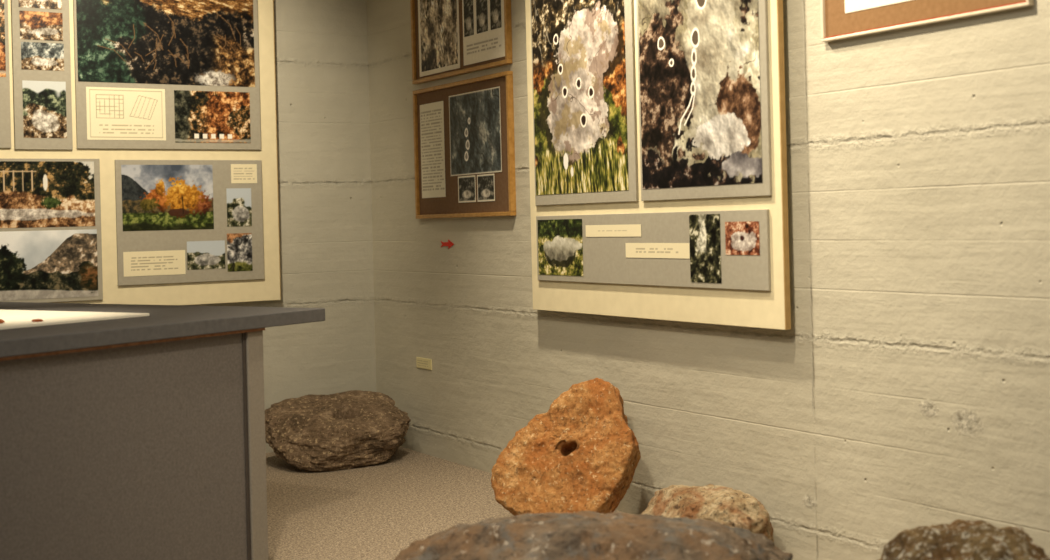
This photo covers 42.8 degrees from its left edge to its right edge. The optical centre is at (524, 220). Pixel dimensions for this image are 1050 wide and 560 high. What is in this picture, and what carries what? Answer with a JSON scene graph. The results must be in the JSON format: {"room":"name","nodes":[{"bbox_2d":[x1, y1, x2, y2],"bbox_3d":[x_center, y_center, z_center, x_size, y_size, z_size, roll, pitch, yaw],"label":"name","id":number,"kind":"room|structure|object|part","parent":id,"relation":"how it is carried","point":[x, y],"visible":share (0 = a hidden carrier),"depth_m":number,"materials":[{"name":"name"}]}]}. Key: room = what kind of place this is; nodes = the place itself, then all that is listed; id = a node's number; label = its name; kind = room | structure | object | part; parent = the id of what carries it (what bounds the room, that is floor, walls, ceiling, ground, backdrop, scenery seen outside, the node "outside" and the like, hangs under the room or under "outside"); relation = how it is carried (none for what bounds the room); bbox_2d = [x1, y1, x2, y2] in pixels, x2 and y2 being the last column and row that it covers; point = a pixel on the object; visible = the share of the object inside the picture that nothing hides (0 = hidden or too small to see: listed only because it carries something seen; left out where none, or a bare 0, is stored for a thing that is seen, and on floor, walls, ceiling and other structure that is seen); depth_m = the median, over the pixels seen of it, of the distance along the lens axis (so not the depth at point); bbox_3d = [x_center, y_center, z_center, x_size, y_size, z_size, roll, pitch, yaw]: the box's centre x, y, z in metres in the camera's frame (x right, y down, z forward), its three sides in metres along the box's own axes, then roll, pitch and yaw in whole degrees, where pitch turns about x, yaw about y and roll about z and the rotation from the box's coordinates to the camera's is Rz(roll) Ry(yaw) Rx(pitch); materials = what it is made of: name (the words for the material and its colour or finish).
{"room":"museum","nodes":[
{"label":"museum","id":0,"kind":"room"},
{"bbox_2d":[190,0,375,452],"bbox_3d":[-3.301,-0.289,6.115,5.600,3.150,0.200,-1,0,-32],"label":"wall","id":1,"kind":"structure","parent":0,"point":[321,46],"depth_m":7.35,"materials":[{"name":"paint"}]},
{"bbox_2d":[0,0,280,304],"bbox_3d":[-2.199,-0.429,6.640,2.032,1.745,0.064,-1,0,-32],"label":"board","id":2,"kind":"object","parent":1,"relation":"attached to","point":[139,161],"visible":1,"depth_m":6.75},
{"bbox_2d":[0,0,5,76],"bbox_3d":[-2.715,-0.932,6.294,0.513,0.493,0.001,-1,0,-32],"label":"photo","id":3,"kind":"object","parent":2,"relation":"attached to","point":[2,19],"depth_m":6.42},
{"bbox_2d":[19,0,61,9],"bbox_3d":[-2.358,-1.126,6.516,0.202,0.183,0.001,-1,0,-32],"label":"photo","id":4,"kind":"object","parent":2,"relation":"attached to","point":[46,4],"depth_m":6.52},
{"bbox_2d":[21,42,63,70],"bbox_3d":[-2.346,-0.801,6.519,0.200,0.134,0.001,-1,0,-32],"label":"photo","id":5,"kind":"object","parent":2,"relation":"attached to","point":[34,55],"depth_m":6.52},
{"bbox_2d":[22,80,66,137],"bbox_3d":[-2.337,-0.542,6.520,0.203,0.277,0.001,-1,0,-32],"label":"photo","id":6,"kind":"object","parent":2,"relation":"attached to","point":[44,102],"depth_m":6.52},
{"bbox_2d":[187,240,224,269],"bbox_3d":[-1.649,0.176,6.932,0.201,0.146,0.001,-1,0,-32],"label":"photo","id":7,"kind":"object","parent":2,"relation":"attached to","point":[200,254],"depth_m":6.93},
{"bbox_2d":[227,233,252,271],"bbox_3d":[-1.496,0.164,7.027,0.136,0.199,0.001,-1,0,-32],"label":"photo","id":8,"kind":"object","parent":2,"relation":"attached to","point":[239,245],"depth_m":7.03},
{"bbox_3d":[-1.334,-0.450,7.169,0.003,1.741,0.028,-1,0,-32],"label":"edge trim","id":9,"kind":"part","parent":2,"relation":"part of","materials":[{"name":"beige wood"}]},
{"bbox_2d":[266,446,624,559],"bbox_3d":[-0.798,1.274,2.112,6.000,0.100,9.600,-1,0,-32],"label":"floor","id":10,"kind":"structure","parent":0,"point":[376,511],"depth_m":5.75,"materials":[{"name":"carpet"}]},
{"bbox_2d":[0,302,324,559],"bbox_3d":[-2.198,0.807,4.462,2.000,0.904,2.350,-1,0,33],"label":"counter","id":11,"kind":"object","parent":10,"relation":"on","point":[135,438],"depth_m":4.22,"materials":[{"name":"laminate"}]},
{"bbox_2d":[0,310,148,329],"bbox_3d":[-2.205,0.342,4.405,1.170,0.026,1.460,-1,0,33],"label":"display","id":12,"kind":"object","parent":11,"relation":"on","point":[9,319],"visible":1,"depth_m":4.60,"materials":[{"name":"white paper"}]},
{"bbox_3d":[-0.949,0.805,4.648,0.068,0.846,0.075,-1,0,33],"label":"post","id":13,"kind":"part","parent":11,"relation":"part of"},
{"bbox_2d":[265,390,410,471],"bbox_3d":[-0.966,1.066,6.858,0.753,0.325,0.620,-1,0,-32],"label":"boulder","id":14,"kind":"object","parent":10,"relation":"on","point":[351,429],"visible":0.98,"depth_m":6.68,"materials":[{"name":"stone"}]},
{"bbox_2d":[491,378,640,515],"bbox_3d":[0.157,0.909,5.168,0.571,0.582,0.407,-1,0,-7],"label":"rock","id":15,"kind":"object","parent":10,"relation":"on","point":[582,453],"visible":0.94,"depth_m":5.14,"materials":[{"name":"orange stone"}]},
{"bbox_2d":[394,510,792,559],"bbox_3d":[0.193,0.993,3.538,1.152,0.412,0.706,-1,0,-2],"label":"rock","id":16,"kind":"object","parent":10,"relation":"on","point":[581,535],"visible":1,"depth_m":3.48,"materials":[{"name":"grey stone"}]},
{"bbox_2d":[642,484,773,541],"bbox_3d":[0.619,1.056,4.642,0.384,0.265,0.506,-1,0,-32],"label":"rock","id":17,"kind":"object","parent":10,"relation":"on","point":[727,506],"visible":0.58,"depth_m":4.51,"materials":[{"name":"beige stone"}]},
{"bbox_2d":[879,519,1049,559],"bbox_3d":[1.111,0.967,3.366,0.592,0.420,0.544,-1,0,-32],"label":"rock","id":18,"kind":"object","parent":10,"relation":"on","point":[960,539],"visible":1,"depth_m":3.28,"materials":[{"name":"stone"}]},
{"bbox_2d":[367,0,1049,559],"bbox_3d":[1.578,-0.410,3.717,0.200,3.150,9.400,-1,0,-32],"label":"wall","id":19,"kind":"structure","parent":0,"point":[908,384],"depth_m":4.44,"materials":[{"name":"paint"}]},
{"bbox_2d":[416,357,431,369],"bbox_3d":[-0.527,0.743,6.987,0.008,0.055,0.165,-1,0,-32],"label":"wall label","id":20,"kind":"object","parent":19,"relation":"attached to","point":[423,363],"visible":1,"depth_m":6.98,"materials":[{"name":"beige paper"}]},
{"bbox_2d":[441,239,453,248],"bbox_3d":[-0.391,0.117,6.742,0.004,0.048,0.140,-1,0,-32],"label":"arrow sign","id":21,"kind":"object","parent":19,"relation":"attached to","point":[449,243],"visible":1,"depth_m":6.73,"materials":[{"name":"paint"}]},
{"bbox_2d":[410,0,512,83],"bbox_3d":[-0.331,-1.098,6.572,0.030,0.760,0.966,-1,0,-32],"label":"framed picture","id":22,"kind":"object","parent":19,"relation":"attached to","point":[450,38],"visible":1,"depth_m":6.57,"materials":[{"name":"brown paper"}]},
{"bbox_3d":[-0.322,-0.728,6.572,0.030,0.020,0.966,-1,0,-32],"label":"rail","id":23,"kind":"part","parent":22,"relation":"part of","materials":[{"name":"brown wood"}]},
{"bbox_2d":[463,0,473,36],"bbox_3d":[-0.273,-0.992,6.477,0.001,0.195,0.095,-1,0,-32],"label":"photo","id":24,"kind":"object","parent":22,"relation":"attached to","point":[468,4],"depth_m":6.48},
{"bbox_2d":[476,0,487,33],"bbox_3d":[-0.205,-0.994,6.367,0.001,0.195,0.107,-1,0,-32],"label":"photo","id":25,"kind":"object","parent":22,"relation":"attached to","point":[481,5],"depth_m":6.37},
{"bbox_2d":[490,0,500,29],"bbox_3d":[-0.138,-0.995,6.258,0.001,0.195,0.100,-1,0,-32],"label":"photo","id":26,"kind":"object","parent":22,"relation":"attached to","point":[495,5],"depth_m":6.26},
{"bbox_2d":[413,71,515,218],"bbox_3d":[-0.313,-0.351,6.572,0.030,0.667,0.966,-1,0,-32],"label":"framed picture","id":27,"kind":"object","parent":19,"relation":"attached to","point":[464,143],"visible":1,"depth_m":6.53,"materials":[{"name":"brown wood"}]},
{"bbox_3d":[-0.321,-0.674,6.572,0.030,0.020,0.966,-1,0,-32],"label":"rail","id":28,"kind":"part","parent":27,"relation":"part of","materials":[{"name":"brown wood"}]},
{"bbox_3d":[-0.305,-0.027,6.572,0.030,0.020,0.966,-1,0,-32],"label":"rail","id":29,"kind":"part","parent":27,"relation":"part of","materials":[{"name":"brown wood"}]},
{"bbox_2d":[458,175,475,202],"bbox_3d":[-0.284,-0.155,6.530,0.001,0.129,0.175,-1,0,-32],"label":"photo","id":30,"kind":"object","parent":27,"relation":"attached to","point":[466,184],"depth_m":6.53},
{"bbox_2d":[477,174,494,201],"bbox_3d":[-0.186,-0.158,6.372,0.001,0.129,0.167,-1,0,-32],"label":"photo","id":31,"kind":"object","parent":27,"relation":"attached to","point":[485,182],"depth_m":6.37},
{"bbox_2d":[525,0,790,329],"bbox_3d":[0.458,-0.493,5.269,0.098,1.748,1.629,-1,0,-31],"label":"board","id":32,"kind":"object","parent":19,"relation":"attached to","point":[657,128],"visible":1,"depth_m":5.12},
{"bbox_2d":[538,219,582,275],"bbox_3d":[0.149,0.113,5.729,0.001,0.239,0.348,-1,0,-32],"label":"photo","id":33,"kind":"object","parent":32,"relation":"attached to","point":[560,242],"depth_m":5.72},
{"bbox_2d":[531,0,628,194],"bbox_3d":[0.215,-0.695,5.590,0.001,1.154,0.689,-1,0,-32],"label":"photo","id":34,"kind":"object","parent":32,"relation":"attached to","point":[578,46],"depth_m":5.58},
{"bbox_2d":[638,0,761,188],"bbox_3d":[0.625,-0.705,4.923,0.001,1.154,0.691,-1,0,-32],"label":"photo","id":35,"kind":"object","parent":32,"relation":"attached to","point":[699,59],"depth_m":4.91},
{"bbox_3d":[0.876,-0.503,4.572,0.023,1.746,0.004,-1,0,-32],"label":"edge trim","id":36,"kind":"part","parent":32,"relation":"part of","materials":[{"name":"beige wood"}]},
{"bbox_2d":[821,0,1033,41],"bbox_3d":[1.197,-0.962,4.100,0.025,0.728,0.815,-1,0,-32],"label":"framed picture","id":37,"kind":"object","parent":19,"relation":"attached to","point":[840,19],"visible":1,"depth_m":4.19,"materials":[{"name":"brown wood"}]}
]}

